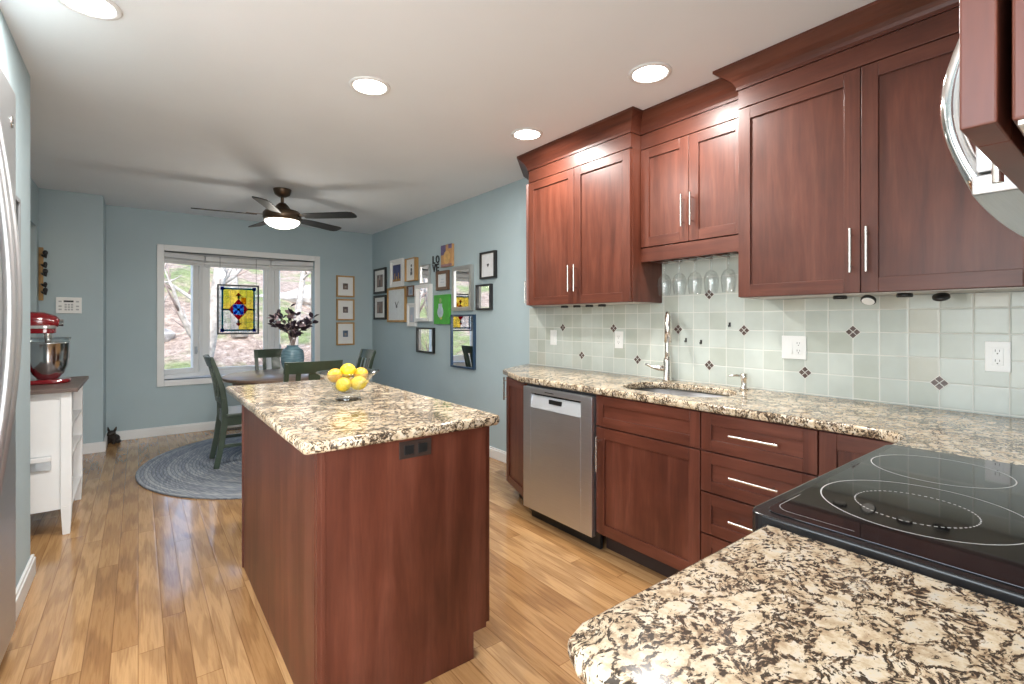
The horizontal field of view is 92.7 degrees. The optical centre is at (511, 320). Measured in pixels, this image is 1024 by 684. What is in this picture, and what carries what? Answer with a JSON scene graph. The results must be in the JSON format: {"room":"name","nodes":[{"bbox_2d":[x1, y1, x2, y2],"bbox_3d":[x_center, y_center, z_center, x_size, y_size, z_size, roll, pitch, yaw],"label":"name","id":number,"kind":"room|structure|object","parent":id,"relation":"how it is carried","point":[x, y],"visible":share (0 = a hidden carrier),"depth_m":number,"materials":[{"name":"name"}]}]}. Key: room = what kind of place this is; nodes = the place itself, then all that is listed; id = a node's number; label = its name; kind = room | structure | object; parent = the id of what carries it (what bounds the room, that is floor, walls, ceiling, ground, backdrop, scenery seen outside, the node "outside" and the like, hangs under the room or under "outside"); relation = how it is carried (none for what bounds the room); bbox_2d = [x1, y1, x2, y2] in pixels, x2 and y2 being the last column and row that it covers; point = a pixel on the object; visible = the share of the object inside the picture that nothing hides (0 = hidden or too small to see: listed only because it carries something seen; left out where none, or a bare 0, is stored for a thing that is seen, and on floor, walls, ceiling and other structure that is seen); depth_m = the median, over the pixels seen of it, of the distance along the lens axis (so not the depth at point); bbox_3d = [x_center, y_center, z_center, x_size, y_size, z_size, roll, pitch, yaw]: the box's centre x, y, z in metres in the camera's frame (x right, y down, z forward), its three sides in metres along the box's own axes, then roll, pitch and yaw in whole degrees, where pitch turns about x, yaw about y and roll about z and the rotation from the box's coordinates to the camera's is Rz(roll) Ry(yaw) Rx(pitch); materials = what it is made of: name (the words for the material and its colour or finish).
{"room":"kitchen","nodes":[
{"label":"kitchen","id":0,"kind":"room"},
{"bbox_2d":[0,9,29,586],"bbox_3d":[-0.920,0.025,-0.188,0.830,2.510,6.020,0,0,-37],"label":"wall","id":1,"kind":"structure","parent":0,"point":[12,64],"depth_m":2.29,"materials":[{"name":"teal paint"}]},
{"bbox_2d":[16,195,20,254],"bbox_3d":[-2.107,-0.405,2.064,0.022,0.250,0.160,0,0,-37],"label":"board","id":2,"kind":"object","parent":1,"relation":"attached to","point":[18,201],"visible":0.14,"depth_m":2.12,"materials":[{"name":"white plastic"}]},
{"bbox_2d":[16,554,35,620],"bbox_3d":[-2.264,1.230,2.174,0.128,0.100,0.675,0,0,-37],"label":"baseboard","id":3,"kind":"structure","parent":1,"relation":"attached to","point":[24,584],"depth_m":2.26,"materials":[{"name":"white paint"}]},
{"bbox_2d":[30,177,38,378],"bbox_3d":[-3.445,0.025,3.373,0.290,2.510,2.925,0,0,-37],"label":"wall","id":4,"kind":"structure","parent":0,"point":[34,190],"depth_m":4.41,"materials":[{"name":"teal paint"}]},
{"bbox_2d":[38,247,47,299],"bbox_3d":[-4.322,-0.435,4.500,0.091,0.490,0.038,0,0,16],"label":"hook rack","id":5,"kind":"object","parent":4,"relation":"attached to","point":[42,272],"visible":1,"depth_m":4.49,"materials":[{"name":"brown wood"}]},
{"bbox_2d":[39,188,105,443],"bbox_3d":[-4.373,0.025,4.806,0.559,2.510,0.479,0,0,-37],"label":"wall","id":6,"kind":"structure","parent":0,"point":[72,225],"depth_m":4.69,"materials":[{"name":"teal paint"}]},
{"bbox_2d":[56,297,81,312],"bbox_3d":[-4.194,-0.148,4.622,0.183,0.152,0.028,0,0,-37],"label":"alarm keypad","id":7,"kind":"object","parent":6,"relation":"attached to","point":[63,304],"visible":1,"depth_m":4.61,"materials":[{"name":"white plastic"}]},
{"bbox_2d":[83,433,107,453],"bbox_3d":[-4.321,1.230,4.835,0.477,0.100,0.497,0,0,-37],"label":"baseboard","id":8,"kind":"structure","parent":6,"relation":"attached to","point":[96,447],"depth_m":4.74,"materials":[{"name":"white paint"}]},
{"bbox_2d":[106,205,371,432],"bbox_3d":[-3.818,0.025,5.596,4.541,2.510,0.100,0,0,-37],"label":"wall","id":9,"kind":"structure","parent":0,"point":[134,400],"depth_m":5.48,"materials":[{"name":"teal paint"}]},
{"bbox_2d":[116,421,241,439],"bbox_3d":[-3.135,1.230,6.044,2.912,0.100,0.018,0,0,-37],"label":"baseboard","id":10,"kind":"structure","parent":9,"relation":"attached to","point":[202,426],"depth_m":5.47,"materials":[{"name":"white paint"}]},
{"bbox_2d":[164,265,202,378],"bbox_3d":[-3.943,-0.061,5.761,0.126,1.453,0.550,0,0,25],"label":"window","id":11,"kind":"structure","parent":9,"relation":"in","point":[196,369],"depth_m":5.93,"materials":[{"name":"white paint"}]},
{"bbox_2d":[164,252,203,266],"bbox_3d":[-3.867,-0.725,5.725,0.065,0.123,0.491,0,0,25],"label":"roller shade","id":12,"kind":"object","parent":9,"relation":"attached to","point":[169,257],"visible":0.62,"depth_m":5.72,"materials":[{"name":"fabric"}]},
{"bbox_2d":[203,257,270,374],"bbox_3d":[-3.519,-0.061,6.254,0.785,1.453,0.110,0,0,-37],"label":"window","id":13,"kind":"structure","parent":9,"relation":"in","point":[206,270],"depth_m":6.21,"materials":[{"name":"white paint"}]},
{"bbox_2d":[205,256,269,269],"bbox_3d":[-3.463,-0.725,6.181,0.725,0.123,0.065,0,0,-37],"label":"roller shade","id":14,"kind":"object","parent":13,"relation":"attached to","point":[220,262],"visible":1,"depth_m":6.15,"materials":[{"name":"fabric"}]},
{"bbox_2d":[217,284,258,334],"bbox_3d":[-3.432,-0.310,6.128,0.465,0.954,0.017,0,0,-37],"label":"stained glass panel","id":15,"kind":"object","parent":9,"relation":"hanging from","point":[237,309],"visible":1,"depth_m":6.13,"materials":[{"name":"yellow glass"}]},
{"bbox_2d":[157,244,319,386],"bbox_3d":[-3.249,-0.061,5.956,1.754,1.589,0.020,0,0,-37],"label":"trim","id":16,"kind":"structure","parent":9,"relation":"attached to","point":[161,248],"depth_m":5.61,"materials":[{"name":"white paint"}]},
{"bbox_2d":[172,252,313,261],"bbox_3d":[-3.394,-0.813,6.144,1.920,0.050,0.456,0,0,-37],"label":"trim","id":17,"kind":"structure","parent":9,"relation":"attached to","point":[198,254],"depth_m":6.06,"materials":[{"name":"white paint"}]},
{"bbox_2d":[271,261,311,368],"bbox_3d":[-2.907,-0.061,6.555,0.609,1.453,0.126,0,0,-13],"label":"window","id":18,"kind":"structure","parent":9,"relation":"in","point":[275,275],"depth_m":6.48,"materials":[{"name":"white paint"}]},
{"bbox_2d":[271,261,312,270],"bbox_3d":[-2.888,-0.725,6.472,0.549,0.123,0.065,0,0,-13],"label":"roller shade","id":19,"kind":"object","parent":18,"relation":"attached to","point":[276,265],"visible":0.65,"depth_m":6.44,"materials":[{"name":"fabric"}]},
{"bbox_2d":[336,322,354,344],"bbox_3d":[-2.283,0.174,6.691,0.246,0.312,0.025,0,0,-37],"label":"picture frame","id":20,"kind":"object","parent":9,"relation":"attached to","point":[345,331],"visible":1,"depth_m":6.69,"materials":[{"name":"paper"}]},
{"bbox_2d":[336,275,354,296],"bbox_3d":[-2.283,-0.473,6.691,0.246,0.293,0.025,0,0,-37],"label":"picture frame","id":21,"kind":"object","parent":9,"relation":"attached to","point":[345,285],"visible":1,"depth_m":6.69,"materials":[{"name":"paper"}]},
{"bbox_2d":[336,299,354,319],"bbox_3d":[-2.283,-0.154,6.691,0.246,0.292,0.025,0,0,-37],"label":"picture frame","id":22,"kind":"object","parent":9,"relation":"attached to","point":[345,308],"visible":1,"depth_m":6.69,"materials":[{"name":"paper"}]},
{"bbox_2d":[0,426,667,683],"bbox_3d":[-0.947,1.330,1.929,4.641,0.100,9.414,0,0,-37],"label":"floor","id":23,"kind":"structure","parent":0,"point":[145,586],"depth_m":2.31,"materials":[{"name":"brown wood"}]},
{"bbox_2d":[0,67,22,663],"bbox_3d":[-1.945,0.179,1.362,0.816,2.178,0.957,0,0,-37],"label":"refrigerator","id":24,"kind":"object","parent":23,"relation":"on","point":[11,300],"visible":1,"depth_m":1.63,"materials":[{"name":"metal"}]},
{"bbox_2d":[30,376,88,534],"bbox_3d":[-3.031,0.841,3.126,0.437,0.878,0.820,0,0,-37],"label":"cabinet","id":25,"kind":"object","parent":23,"relation":"on","point":[56,410],"visible":0.7,"depth_m":2.91,"materials":[{"name":"white paint"}]},
{"bbox_2d":[30,312,71,384],"bbox_3d":[-3.048,0.171,3.120,0.348,0.462,0.226,0,0,-37],"label":"stand mixer","id":26,"kind":"object","parent":25,"relation":"on","point":[49,360],"visible":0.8,"depth_m":3.10,"materials":[{"name":"red metal"}]},
{"bbox_2d":[30,342,70,378],"bbox_3d":[-3.000,0.255,3.157,0.222,0.234,0.222,0,0,-37],"label":"bowl","id":27,"kind":"object","parent":26,"relation":"on","point":[48,360],"depth_m":3.10,"materials":[{"name":"metal"}]},
{"bbox_2d":[72,476,81,503],"bbox_3d":[-3.035,1.121,3.120,0.383,0.018,0.695,0,0,-37],"label":"shelf","id":28,"kind":"object","parent":25,"relation":"attached to","point":[76,479],"depth_m":3.34,"materials":[{"name":"white paint"}]},
{"bbox_2d":[73,409,81,424],"bbox_3d":[-3.035,0.641,3.120,0.383,0.018,0.695,0,0,-37],"label":"shelf","id":29,"kind":"object","parent":25,"relation":"attached to","point":[76,412],"depth_m":3.34,"materials":[{"name":"white paint"}]},
{"bbox_2d":[73,434,81,452],"bbox_3d":[-3.035,0.821,3.120,0.383,0.018,0.695,0,0,-37],"label":"shelf","id":30,"kind":"object","parent":25,"relation":"attached to","point":[76,437],"depth_m":3.35,"materials":[{"name":"white paint"}]},
{"bbox_2d":[107,427,120,444],"bbox_3d":[-4.173,1.192,5.109,0.126,0.179,0.162,0,0,-12],"label":"statue","id":31,"kind":"object","parent":23,"relation":"on","point":[113,438],"visible":0.93,"depth_m":5.07,"materials":[{"name":"brown metal"}]},
{"bbox_2d":[135,436,241,498],"bbox_3d":[-2.133,1.274,4.727,2.400,0.011,2.500,0,0,-37],"label":"braided rug","id":32,"kind":"object","parent":23,"relation":"on","point":[187,471],"visible":0.32,"depth_m":4.09,"materials":[{"name":"fabric"}]},
{"bbox_2d":[203,354,241,468],"bbox_3d":[-2.484,0.789,4.473,0.587,0.963,0.450,0,0,-36],"label":"dining chair","id":33,"kind":"object","parent":32,"relation":"on","point":[226,416],"visible":0.66,"depth_m":4.24,"materials":[{"name":"green paint"}]},
{"bbox_2d":[254,348,284,369],"bbox_3d":[-2.450,0.789,5.175,0.450,0.963,0.587,0,0,-37],"label":"dining chair","id":34,"kind":"object","parent":32,"relation":"on","point":[274,354],"visible":0.16,"depth_m":5.33,"materials":[{"name":"green paint"}]},
{"bbox_2d":[221,368,353,385],"bbox_3d":[-2.054,0.878,4.624,1.204,0.767,1.204,0,0,-37],"label":"dining table","id":35,"kind":"object","parent":32,"relation":"on","point":[267,375],"visible":0.14,"depth_m":4.28,"materials":[{"name":"brown wood"}]},
{"bbox_2d":[280,345,303,368],"bbox_3d":[-2.211,0.369,4.919,0.222,0.250,0.222,0,0,-37],"label":"vase","id":36,"kind":"object","parent":35,"relation":"on","point":[291,353],"visible":0.78,"depth_m":4.84,"materials":[{"name":"blue ceramic"}]},
{"bbox_2d":[268,303,318,344],"bbox_3d":[-2.191,0.072,4.901,0.464,0.504,0.419,0,0,-16],"label":"bouquet","id":37,"kind":"object","parent":36,"relation":"in","point":[295,332],"visible":0.95,"depth_m":4.89,"materials":[{"name":"purple plant"}]},
{"bbox_2d":[283,360,342,381],"bbox_3d":[-1.664,0.789,3.942,0.450,0.963,0.587,0,0,-37],"label":"dining chair","id":38,"kind":"object","parent":32,"relation":"on","point":[298,368],"visible":0.19,"depth_m":3.70,"materials":[{"name":"green paint"}]},
{"bbox_2d":[355,349,375,380],"bbox_3d":[-1.746,0.789,5.108,0.587,0.963,0.450,0,0,-35],"label":"dining chair","id":39,"kind":"object","parent":32,"relation":"on","point":[369,354],"visible":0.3,"depth_m":5.26,"materials":[{"name":"green paint"}]},
{"bbox_2d":[242,405,488,683],"bbox_3d":[-0.734,0.841,2.228,0.686,0.876,1.329,0,0,-37],"label":"kitchen island","id":40,"kind":"object","parent":23,"relation":"on","point":[369,564],"visible":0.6,"depth_m":1.70,"materials":[{"name":"brown wood"}]},
{"bbox_2d":[226,377,499,454],"bbox_3d":[-0.821,0.383,2.314,0.734,0.038,1.627,0,0,-37],"label":"island countertop","id":41,"kind":"structure","parent":40,"relation":"on","point":[308,415],"depth_m":1.92,"materials":[{"name":"beige stone"}]},
{"bbox_2d":[316,369,379,400],"bbox_3d":[-0.758,0.299,2.266,0.284,0.132,0.284,0,0,-37],"label":"glass bowl","id":42,"kind":"object","parent":41,"relation":"on","point":[377,370],"visible":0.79,"depth_m":2.25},
{"bbox_2d":[327,368,341,382],"bbox_3d":[-0.816,0.251,2.246,0.070,0.065,0.070,0,0,-28],"label":"lemon","id":43,"kind":"object","parent":42,"relation":"in","point":[333,375],"visible":0.97,"depth_m":2.22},
{"bbox_2d":[336,377,350,391],"bbox_3d":[-0.768,0.289,2.221,0.070,0.065,0.070,0,0,-4],"label":"lemon","id":44,"kind":"object","parent":42,"relation":"in","point":[343,384],"visible":1,"depth_m":2.20,"materials":[{"name":"food"}]},
{"bbox_2d":[351,376,368,389],"bbox_3d":[-0.711,0.287,2.262,0.070,0.065,0.070,0,0,29],"label":"lemon","id":45,"kind":"object","parent":42,"relation":"in","point":[358,382],"visible":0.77,"depth_m":2.24,"materials":[{"name":"food"}]},
{"bbox_3d":[-0.782,0.287,2.300,0.089,0.066,0.066,-9,-5,0],"label":"lemon","id":46,"kind":"object","parent":42,"relation":"in","visible":0},
{"bbox_2d":[340,363,355,376],"bbox_3d":[-0.769,0.230,2.286,0.070,0.065,0.070,0,0,-24],"label":"lemon","id":47,"kind":"object","parent":46,"relation":"on","point":[348,370],"visible":0.88,"depth_m":2.26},
{"bbox_2d":[399,437,430,459],"bbox_3d":[-0.336,0.444,1.702,0.122,0.060,0.005,0,0,-37],"label":"outlet plate","id":48,"kind":"object","parent":40,"relation":"attached to","point":[419,448],"depth_m":1.70,"materials":[{"name":"plastic"}]},
{"bbox_2d":[503,377,531,510],"bbox_3d":[0.128,0.841,3.656,0.623,0.876,0.685,0,0,-37],"label":"base cabinet","id":49,"kind":"object","parent":23,"relation":"on","point":[514,388],"visible":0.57,"depth_m":3.42,"materials":[{"name":"brown wood"}]},
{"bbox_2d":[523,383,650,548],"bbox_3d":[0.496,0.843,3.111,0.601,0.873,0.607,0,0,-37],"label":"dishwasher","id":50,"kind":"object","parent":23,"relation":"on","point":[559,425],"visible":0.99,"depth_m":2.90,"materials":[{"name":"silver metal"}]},
{"bbox_2d":[595,388,702,576],"bbox_3d":[0.890,0.841,2.630,0.664,0.876,0.630,0,0,-37],"label":"base cabinet","id":51,"kind":"object","parent":23,"relation":"on","point":[648,455],"visible":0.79,"depth_m":2.43,"materials":[{"name":"brown wood"}]},
{"bbox_2d":[701,411,820,559],"bbox_3d":[1.228,0.841,2.188,0.664,0.876,0.478,0,0,-37],"label":"base cabinet","id":52,"kind":"object","parent":23,"relation":"on","point":[746,463],"visible":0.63,"depth_m":2.05,"materials":[{"name":"brown wood"}]},
{"bbox_2d":[819,430,893,475],"bbox_3d":[1.695,0.841,1.609,0.626,0.876,1.005,0,0,-37],"label":"base cabinet","id":53,"kind":"object","parent":23,"relation":"on","point":[836,450],"visible":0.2,"depth_m":1.76,"materials":[{"name":"brown wood"}]},
{"bbox_2d":[503,364,1023,465],"bbox_3d":[0.829,0.383,2.505,0.913,0.038,3.500,0,0,-37],"label":"countertop","id":54,"kind":"structure","parent":53,"relation":"on","point":[981,436],"depth_m":1.95,"materials":[{"name":"beige stone"}]},
{"bbox_2d":[645,311,671,380],"bbox_3d":[0.912,0.153,2.965,0.135,0.424,0.190,0,0,-37],"label":"faucet","id":55,"kind":"object","parent":54,"relation":"on","point":[666,367],"visible":1,"depth_m":2.96,"materials":[{"name":"silver metal"}]},
{"bbox_2d":[634,389,725,396],"bbox_3d":[0.886,0.498,2.627,0.430,0.187,0.612,0,0,-37],"label":"sink","id":56,"kind":"object","parent":54,"relation":"in","point":[663,391],"visible":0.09,"depth_m":2.83,"materials":[{"name":"metal"}]},
{"bbox_2d":[728,373,747,389],"bbox_3d":[1.203,0.321,2.591,0.099,0.088,0.040,0,0,-5],"label":"soap dispenser","id":57,"kind":"object","parent":54,"relation":"on","point":[743,376],"visible":1,"depth_m":2.58,"materials":[{"name":"silver metal"}]},
{"bbox_2d":[752,445,1023,607],"bbox_3d":[0.961,0.806,0.903,0.815,0.909,0.746,0,0,-37],"label":"range","id":58,"kind":"object","parent":23,"relation":"on","point":[957,520],"visible":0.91,"depth_m":0.89,"materials":[{"name":"glass"}]},
{"bbox_3d":[0.460,0.841,0.477,0.490,0.876,0.678,0,0,-37],"label":"base cabinet","id":59,"kind":"object","parent":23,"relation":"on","visible":0},
{"bbox_2d":[568,525,1023,683],"bbox_3d":[0.463,0.383,0.457,0.520,0.038,0.687,0,0,-37],"label":"countertop","id":60,"kind":"structure","parent":59,"relation":"on","point":[773,605],"depth_m":0.58,"materials":[{"name":"beige stone"}]},
{"bbox_2d":[0,0,956,233],"bbox_3d":[-0.947,-1.290,1.929,4.641,0.120,9.414,0,0,-37],"label":"ceiling","id":61,"kind":"structure","parent":0,"point":[177,106],"depth_m":2.54,"materials":[{"name":"paint"}]},
{"bbox_2d":[56,0,122,20],"bbox_3d":[-1.640,-1.226,1.888,0.210,0.008,0.210,0,0,-37],"label":"recessed light","id":62,"kind":"object","parent":61,"relation":"in","point":[106,10],"visible":1,"depth_m":1.92,"materials":[{"name":"glass"}]},
{"bbox_2d":[191,187,356,230],"bbox_3d":[-2.190,-1.046,4.564,1.356,0.367,1.365,0,0,-37],"label":"ceiling fan","id":63,"kind":"object","parent":61,"relation":"hanging from","point":[280,216],"visible":1,"depth_m":4.49,"materials":[{"name":"brown metal"}]},
{"bbox_2d":[349,76,390,95],"bbox_3d":[-0.744,-1.226,2.555,0.210,0.008,0.210,0,0,-37],"label":"recessed light","id":64,"kind":"object","parent":61,"relation":"in","point":[365,85],"visible":1,"depth_m":2.55,"materials":[{"name":"glass"}]},
{"bbox_2d":[511,128,542,140],"bbox_3d":[0.099,-1.226,3.212,0.210,0.008,0.210,0,0,-37],"label":"recessed light","id":65,"kind":"object","parent":61,"relation":"in","point":[525,134],"visible":1,"depth_m":3.21,"materials":[{"name":"white paint"}]},
{"bbox_2d":[628,62,671,83],"bbox_3d":[0.685,-1.226,2.422,0.210,0.008,0.210,0,0,-37],"label":"recessed light","id":66,"kind":"object","parent":61,"relation":"in","point":[651,72],"visible":1,"depth_m":2.41,"materials":[{"name":"white paint"}]},
{"bbox_2d":[372,101,1023,450],"bbox_3d":[0.856,0.025,3.309,0.100,2.510,9.414,0,0,-37],"label":"wall","id":67,"kind":"structure","parent":0,"point":[495,219],"depth_m":4.87,"materials":[{"name":"teal paint"}]},
{"bbox_2d":[373,267,386,293],"bbox_3d":[-1.807,-0.547,6.683,0.025,0.345,0.410,0,0,-37],"label":"picture frame","id":68,"kind":"object","parent":67,"relation":"attached to","point":[380,274],"visible":1,"depth_m":6.67,"materials":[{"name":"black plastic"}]},
{"bbox_2d":[373,295,386,319],"bbox_3d":[-1.807,-0.185,6.683,0.025,0.330,0.410,0,0,-37],"label":"picture frame","id":69,"kind":"object","parent":67,"relation":"attached to","point":[380,301],"visible":1,"depth_m":6.67,"materials":[{"name":"black plastic"}]},
{"bbox_2d":[387,286,406,321],"bbox_3d":[-1.475,-0.207,6.245,0.030,0.445,0.550,0,0,-37],"label":"picture frame","id":70,"kind":"object","parent":67,"relation":"attached to","point":[396,296],"visible":0.92,"depth_m":6.22,"materials":[{"name":"paper"}]},
{"bbox_2d":[389,289,403,318],"bbox_3d":[-1.477,-0.207,6.243,0.003,0.374,0.484,0,0,-37],"label":"print","id":71,"kind":"object","parent":70,"relation":"attached to","point":[396,296],"depth_m":6.24},
{"bbox_2d":[390,258,403,287],"bbox_3d":[-1.472,-0.612,6.241,0.030,0.352,0.380,0,0,-37],"label":"picture frame","id":72,"kind":"object","parent":67,"relation":"attached to","point":[397,265],"visible":0.94,"depth_m":6.22,"materials":[{"name":"white paint"}]},
{"bbox_2d":[393,264,400,281],"bbox_3d":[-1.474,-0.612,6.239,0.003,0.211,0.228,0,0,-37],"label":"print","id":73,"kind":"object","parent":72,"relation":"attached to","point":[396,267],"depth_m":6.23},
{"bbox_2d":[404,257,418,281],"bbox_3d":[-1.211,-0.618,5.880,0.055,0.275,0.270,0,0,-37],"label":"picture frame","id":74,"kind":"object","parent":67,"relation":"attached to","point":[411,265],"visible":1,"depth_m":5.87,"materials":[{"name":"brown wood"}]},
{"bbox_2d":[407,303,416,325],"bbox_3d":[-1.207,-0.075,5.895,0.030,0.280,0.230,0,0,-37],"label":"picture frame","id":75,"kind":"object","parent":67,"relation":"attached to","point":[410,306],"visible":0.84,"depth_m":5.92,"materials":[{"name":"paper"}]},
{"bbox_2d":[414,284,432,320],"bbox_3d":[-1.024,-0.207,5.639,0.050,0.425,0.360,0,0,-37],"label":"wall mirror","id":76,"kind":"object","parent":67,"relation":"attached to","point":[423,294],"visible":1,"depth_m":5.62,"materials":[{"name":"white paint"}]},
{"bbox_2d":[419,264,430,284],"bbox_3d":[-1.002,-0.535,5.627,0.030,0.220,0.225,0,0,-37],"label":"wall mirror","id":77,"kind":"object","parent":67,"relation":"attached to","point":[424,270],"visible":0.94,"depth_m":5.62,"materials":[{"name":"mirror"}]},
{"bbox_2d":[416,327,434,353],"bbox_3d":[-0.998,0.220,5.621,0.030,0.290,0.420,0,0,-37],"label":"wall mirror","id":78,"kind":"object","parent":67,"relation":"attached to","point":[425,337],"visible":1,"depth_m":5.62,"materials":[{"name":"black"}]},
{"bbox_2d":[434,294,450,323],"bbox_3d":[-0.758,-0.125,5.307,0.032,0.320,0.330,0,0,-37],"label":"canvas painting","id":79,"kind":"object","parent":67,"relation":"attached to","point":[442,303],"visible":0.98,"depth_m":5.27,"materials":[{"name":"fabric"}]},
{"bbox_2d":[436,270,449,290],"bbox_3d":[-0.754,-0.440,5.304,0.030,0.210,0.260,0,0,-37],"label":"picture frame","id":80,"kind":"object","parent":67,"relation":"attached to","point":[442,277],"visible":1,"depth_m":5.28,"materials":[{"name":"brown wood"}]},
{"bbox_2d":[441,243,453,267],"bbox_3d":[-0.692,-0.698,5.220,0.032,0.235,0.230,0,0,-37],"label":"canvas painting","id":81,"kind":"object","parent":67,"relation":"attached to","point":[447,251],"visible":1,"depth_m":5.18,"materials":[{"name":"fabric"}]},
{"bbox_2d":[450,314,475,369],"bbox_3d":[-0.502,0.207,4.974,0.030,0.545,0.450,0,0,-37],"label":"wall mirror","id":82,"kind":"object","parent":67,"relation":"attached to","point":[462,327],"visible":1,"depth_m":4.96,"materials":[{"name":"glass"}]},
{"bbox_2d":[452,264,473,310],"bbox_3d":[-0.504,-0.333,4.973,0.035,0.455,0.370,0,0,-37],"label":"wall mirror","id":83,"kind":"object","parent":67,"relation":"attached to","point":[462,276],"visible":1,"depth_m":4.96,"materials":[{"name":"mirror"}]},
{"bbox_2d":[475,284,492,309],"bbox_3d":[-0.267,-0.228,4.663,0.035,0.245,0.250,0,0,-37],"label":"wall mirror","id":84,"kind":"object","parent":67,"relation":"attached to","point":[483,292],"visible":1,"depth_m":4.65,"materials":[{"name":"mirror"}]},
{"bbox_2d":[479,250,496,279],"bbox_3d":[-0.225,-0.527,4.607,0.035,0.255,0.250,0,0,-37],"label":"picture frame","id":85,"kind":"object","parent":67,"relation":"attached to","point":[487,260],"visible":1,"depth_m":4.60,"materials":[{"name":"paper"}]},
{"bbox_2d":[482,254,492,275],"bbox_3d":[-0.227,-0.527,4.606,0.002,0.194,0.190,0,0,-37],"label":"print","id":86,"kind":"object","parent":85,"relation":"attached to","point":[487,259],"depth_m":4.61},
{"bbox_2d":[489,446,505,462],"bbox_3d":[-0.948,1.230,5.568,0.018,0.100,3.394,0,0,-37],"label":"baseboard","id":87,"kind":"structure","parent":67,"relation":"attached to","point":[494,453],"depth_m":4.49,"materials":[{"name":"white paint"}]},
{"bbox_2d":[517,106,661,306],"bbox_3d":[0.418,-0.670,3.472,0.393,1.117,1.412,0,0,-37],"label":"upper cabinet","id":88,"kind":"object","parent":67,"relation":"attached to","point":[583,208],"visible":1,"depth_m":3.19,"materials":[{"name":"brown wood"}]},
{"bbox_2d":[640,78,738,263],"bbox_3d":[1.031,-0.792,2.745,0.302,0.874,0.653,0,0,-37],"label":"upper cabinet","id":89,"kind":"object","parent":67,"relation":"attached to","point":[689,166],"visible":0.88,"depth_m":2.69,"materials":[{"name":"brown wood"}]},
{"bbox_2d":[529,254,1023,417],"bbox_3d":[1.200,-0.005,2.767,0.010,0.739,3.455,0,0,-37],"label":"tile backsplash","id":90,"kind":"structure","parent":67,"relation":"attached to","point":[917,350],"depth_m":2.41,"materials":[{"name":"tile"}]},
{"bbox_2d":[615,331,622,348],"bbox_3d":[0.736,0.130,3.361,0.008,0.117,0.072,0,0,-37],"label":"wall outlet","id":91,"kind":"object","parent":90,"relation":"attached to","point":[618,334],"visible":1,"depth_m":3.35,"materials":[{"name":"white plastic"}]},
{"bbox_2d":[782,336,805,359],"bbox_3d":[1.421,0.134,2.463,0.011,0.117,0.116,0,0,-37],"label":"wall outlet","id":92,"kind":"object","parent":90,"relation":"attached to","point":[793,347],"visible":1,"depth_m":2.46,"materials":[{"name":"white plastic"}]},
{"bbox_2d":[985,341,1010,372],"bbox_3d":[1.870,0.138,1.880,0.008,0.117,0.072,0,0,-37],"label":"wall outlet","id":93,"kind":"object","parent":90,"relation":"attached to","point":[997,354],"visible":1,"depth_m":1.88,"materials":[{"name":"white plastic"}]},
{"bbox_2d":[992,348,1003,365],"bbox_3d":[1.867,0.138,1.878,0.002,0.068,0.033,0,0,-37],"label":"receptacle","id":94,"kind":"object","parent":93,"relation":"attached to","point":[997,353],"depth_m":1.88,"materials":[{"name":"white plastic"}]},
{"bbox_2d":[713,0,1023,299],"bbox_3d":[1.617,-0.670,1.905,0.392,1.117,1.559,0,0,-37],"label":"upper cabinet","id":95,"kind":"object","parent":67,"relation":"attached to","point":[850,184],"visible":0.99,"depth_m":1.98,"materials":[{"name":"brown wood"}]},
{"bbox_2d":[861,295,875,304],"bbox_3d":[1.503,-0.088,2.059,0.047,0.043,0.054,0,0,-37],"label":"puck light","id":96,"kind":"object","parent":95,"relation":"attached to","point":[866,299],"visible":1,"depth_m":2.05,"materials":[{"name":"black plastic"}]},
{"bbox_2d":[932,293,950,300],"bbox_3d":[1.652,-0.093,1.879,0.052,0.035,0.054,0,0,-37],"label":"puck light","id":97,"kind":"object","parent":95,"relation":"attached to","point":[938,296],"visible":1,"depth_m":1.87,"materials":[{"name":"black plastic"}]},
{"bbox_3d":[1.389,0.025,0.654,2.281,2.510,0.110,0,0,-37],"label":"wall","id":98,"kind":"structure","parent":0,"visible":0},
{"bbox_2d":[940,40,1023,236],"bbox_3d":[1.044,-0.373,0.756,0.758,0.404,0.458,0,0,-37],"label":"microwave","id":99,"kind":"object","parent":98,"relation":"attached to","point":[1004,201],"visible":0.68,"depth_m":0.72,"materials":[{"name":"silver metal"}]},
{"bbox_2d":[959,0,1023,193],"bbox_3d":[0.593,-0.677,0.363,0.427,1.086,0.391,0,0,-37],"label":"upper cabinet","id":100,"kind":"object","parent":98,"relation":"attached to","point":[991,32],"visible":1,"depth_m":0.35,"materials":[{"name":"brown wood"}]},
{"label":"outside","id":101,"kind":"structure","parent":0,"visible":0},
{"bbox_2d":[164,263,310,369],"bbox_3d":[-11.546,-2.403,16.727,34.000,8.869,26.000,0,0,-37],"label":"hillside","id":102,"kind":"structure","parent":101,"point":[229,351],"depth_m":11.71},
{"bbox_2d":[164,267,249,357],"bbox_3d":[-5.231,-0.752,8.273,2.061,4.856,1.795,0,0,-12],"label":"bare tree","id":103,"kind":"object","parent":102,"relation":"on","point":[220,275],"visible":0.26,"depth_m":8.15,"materials":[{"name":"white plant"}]},
{"bbox_2d":[226,268,247,337],"bbox_3d":[-6.615,-2.544,11.329,1.533,5.853,2.336,0,0,24],"label":"bare tree","id":104,"kind":"object","parent":102,"relation":"on","point":[232,293],"visible":0.02,"depth_m":10.88,"materials":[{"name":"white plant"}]},
{"bbox_2d":[255,285,310,307],"bbox_3d":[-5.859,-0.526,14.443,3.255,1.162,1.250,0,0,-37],"label":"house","id":105,"kind":"structure","parent":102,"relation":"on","point":[291,296],"depth_m":13.89,"materials":[{"name":"white"}]},
{"bbox_2d":[291,271,310,344],"bbox_3d":[-4.664,-1.977,11.063,1.516,5.624,2.286,0,0,-37],"label":"bare tree","id":106,"kind":"object","parent":102,"relation":"on","point":[303,274],"visible":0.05,"depth_m":10.86,"materials":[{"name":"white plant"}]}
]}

